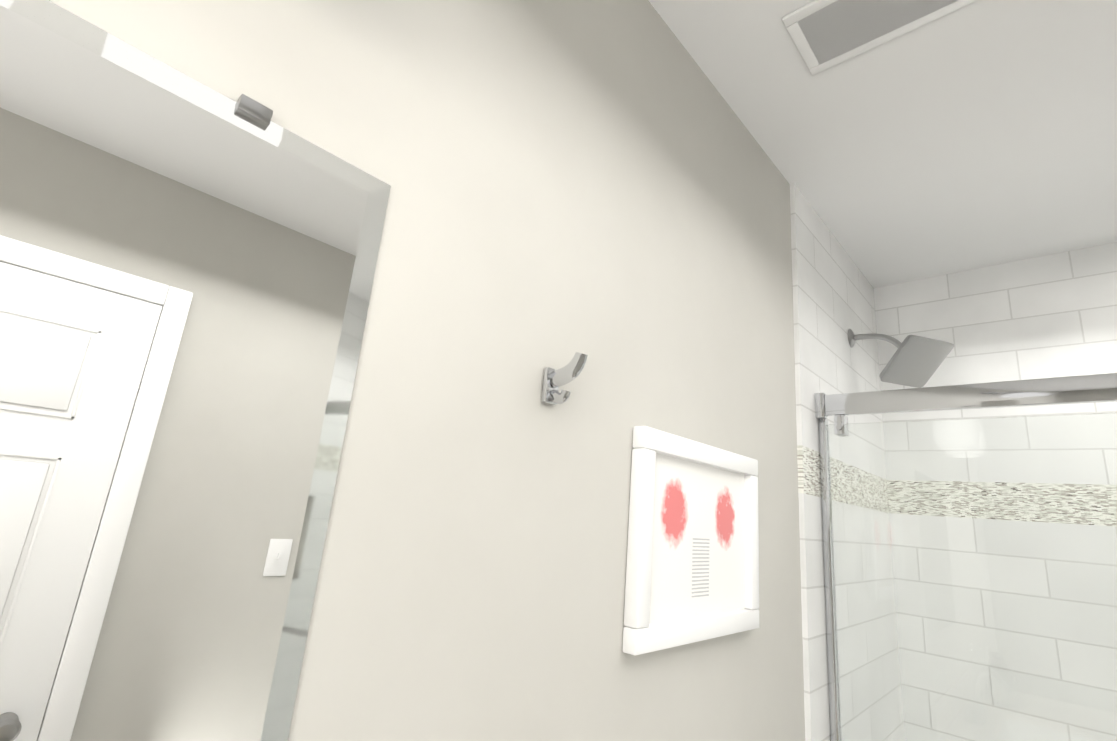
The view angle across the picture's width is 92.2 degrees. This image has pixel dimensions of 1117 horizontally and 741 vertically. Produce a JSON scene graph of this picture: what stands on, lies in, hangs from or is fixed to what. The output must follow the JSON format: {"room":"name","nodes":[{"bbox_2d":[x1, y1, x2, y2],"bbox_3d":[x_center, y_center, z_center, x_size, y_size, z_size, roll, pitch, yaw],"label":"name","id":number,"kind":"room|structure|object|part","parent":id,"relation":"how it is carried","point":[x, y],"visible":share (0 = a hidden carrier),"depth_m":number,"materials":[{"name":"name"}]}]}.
{"room":"bathroom","nodes":[
{"label":"bathroom","id":0,"kind":"room"},
{"bbox_2d":[49,0,804,740],"bbox_3d":[-0.381,0.373,0.270,0.100,2.440,4.390,-9,-20,42],"label":"wall","id":1,"kind":"structure","parent":0,"point":[603,186],"depth_m":0.63,"materials":[{"name":"paint"}]},
{"bbox_2d":[0,0,390,740],"bbox_3d":[-0.410,0.048,0.211,0.008,0.651,0.660,-9,-20,42],"label":"mirror","id":2,"kind":"object","parent":1,"relation":"attached to","point":[186,270],"visible":1,"depth_m":0.37,"materials":[{"name":"silver mirror"}]},
{"bbox_2d":[542,352,587,404],"bbox_3d":[0.010,0.009,0.642,0.058,0.061,0.024,-9,-20,42],"label":"robe hook","id":3,"kind":"object","parent":1,"relation":"attached to","point":[554,380],"visible":0.98,"depth_m":0.64,"materials":[{"name":"silver metal"}]},
{"bbox_3d":[-0.009,0.019,0.657,0.007,0.044,0.024,-9,-20,42],"label":"plate","id":4,"kind":"part","parent":3,"relation":"part of","materials":[{"name":"silver metal"}]},
{"bbox_3d":[0.013,-0.001,0.643,0.051,0.040,0.012,-9,-20,42],"label":"arm","id":5,"kind":"part","parent":3,"relation":"part of"},
{"bbox_2d":[622,426,758,655],"bbox_3d":[0.234,0.271,0.872,0.022,0.300,0.390,-9,-20,42],"label":"picture frame","id":6,"kind":"object","parent":1,"relation":"attached to","point":[692,571],"visible":1,"depth_m":0.84,"materials":[{"name":"white paint"}]},
{"bbox_2d":[640,449,745,626],"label":"print","id":7,"kind":"object","parent":6,"relation":"attached to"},
{"bbox_2d":[790,183,886,479],"bbox_3d":[0.868,-0.063,1.633,0.012,0.700,0.815,-9,-20,42],"label":"wall tile","id":8,"kind":"structure","parent":1,"relation":"attached to","point":[833,296],"depth_m":1.53,"materials":[{"name":"white tile"}]},
{"bbox_2d":[848,329,953,387],"bbox_3d":[0.996,-0.056,1.571,0.254,0.185,0.188,-9,-20,42],"label":"shower head","id":9,"kind":"object","parent":8,"relation":"attached to","point":[915,361],"visible":1,"depth_m":1.53},
{"bbox_3d":[0.963,-0.084,1.617,0.137,0.069,0.018,-9,-20,42],"label":"arm","id":10,"kind":"part","parent":9,"relation":"part of"},
{"bbox_2d":[797,445,888,512],"bbox_3d":[0.834,0.327,1.530,0.012,0.110,0.815,-9,-20,42],"label":"tile band","id":11,"kind":"object","parent":1,"relation":"attached to","point":[809,474],"visible":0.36,"depth_m":1.45,"materials":[{"name":"tile"}]},
{"bbox_2d":[798,493,904,740],"bbox_3d":[0.778,0.972,1.361,0.012,1.228,0.815,-9,-20,42],"label":"wall tile","id":12,"kind":"structure","parent":1,"relation":"attached to","point":[816,686],"depth_m":1.38,"materials":[{"name":"white tile"}]},
{"bbox_2d":[648,0,1116,287],"bbox_3d":[0.314,-0.941,0.057,1.700,0.100,4.390,-9,-20,42],"label":"ceiling","id":13,"kind":"structure","parent":0,"point":[977,134],"depth_m":1.19,"materials":[{"name":"white paint"}]},
{"bbox_2d":[782,0,976,74],"bbox_3d":[0.557,-0.631,0.938,0.270,0.008,0.160,-9,-20,42],"label":"ceiling vent","id":14,"kind":"object","parent":13,"relation":"in","point":[825,34],"visible":1,"depth_m":0.97,"materials":[{"name":"white paint"}]},
{"bbox_3d":[0.100,1.508,-0.586,1.700,0.100,4.390,-9,-20,42],"label":"floor","id":15,"kind":"structure","parent":0,"visible":0},
{"bbox_3d":[1.277,1.683,0.679,1.494,0.400,0.747,-9,-20,42],"label":"tub","id":16,"kind":"object","parent":15,"relation":"on","visible":0},
{"bbox_2d":[814,373,1116,740],"bbox_3d":[1.120,0.659,0.677,1.492,1.545,0.112,-9,-20,42],"label":"shower door","id":17,"kind":"structure","parent":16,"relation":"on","point":[1096,388],"depth_m":1.14,"materials":[{"name":"clear glass"}]},
{"bbox_3d":[1.650,0.803,1.235,1.500,2.440,0.100,-9,-20,42],"label":"wall","id":18,"kind":"structure","parent":0,"visible":0},
{"bbox_2d":[874,242,1116,484],"bbox_3d":[1.685,-0.049,1.416,1.476,0.700,0.012,-9,-20,42],"label":"wall tile","id":19,"kind":"structure","parent":18,"relation":"attached to","point":[1050,316],"depth_m":1.67,"materials":[{"name":"white tile"}]},
{"bbox_2d":[887,480,1116,526],"bbox_3d":[1.651,0.342,1.313,1.476,0.110,0.012,-9,-20,42],"label":"tile band","id":20,"kind":"object","parent":18,"relation":"attached to","point":[970,488],"depth_m":1.59,"materials":[{"name":"tile"}]},
{"bbox_2d":[889,513,1116,740],"bbox_3d":[1.595,0.986,1.144,1.476,1.228,0.012,-9,-20,42],"label":"wall tile","id":21,"kind":"structure","parent":18,"relation":"attached to","point":[1020,634],"depth_m":1.53,"materials":[{"name":"white tile"}]}
]}

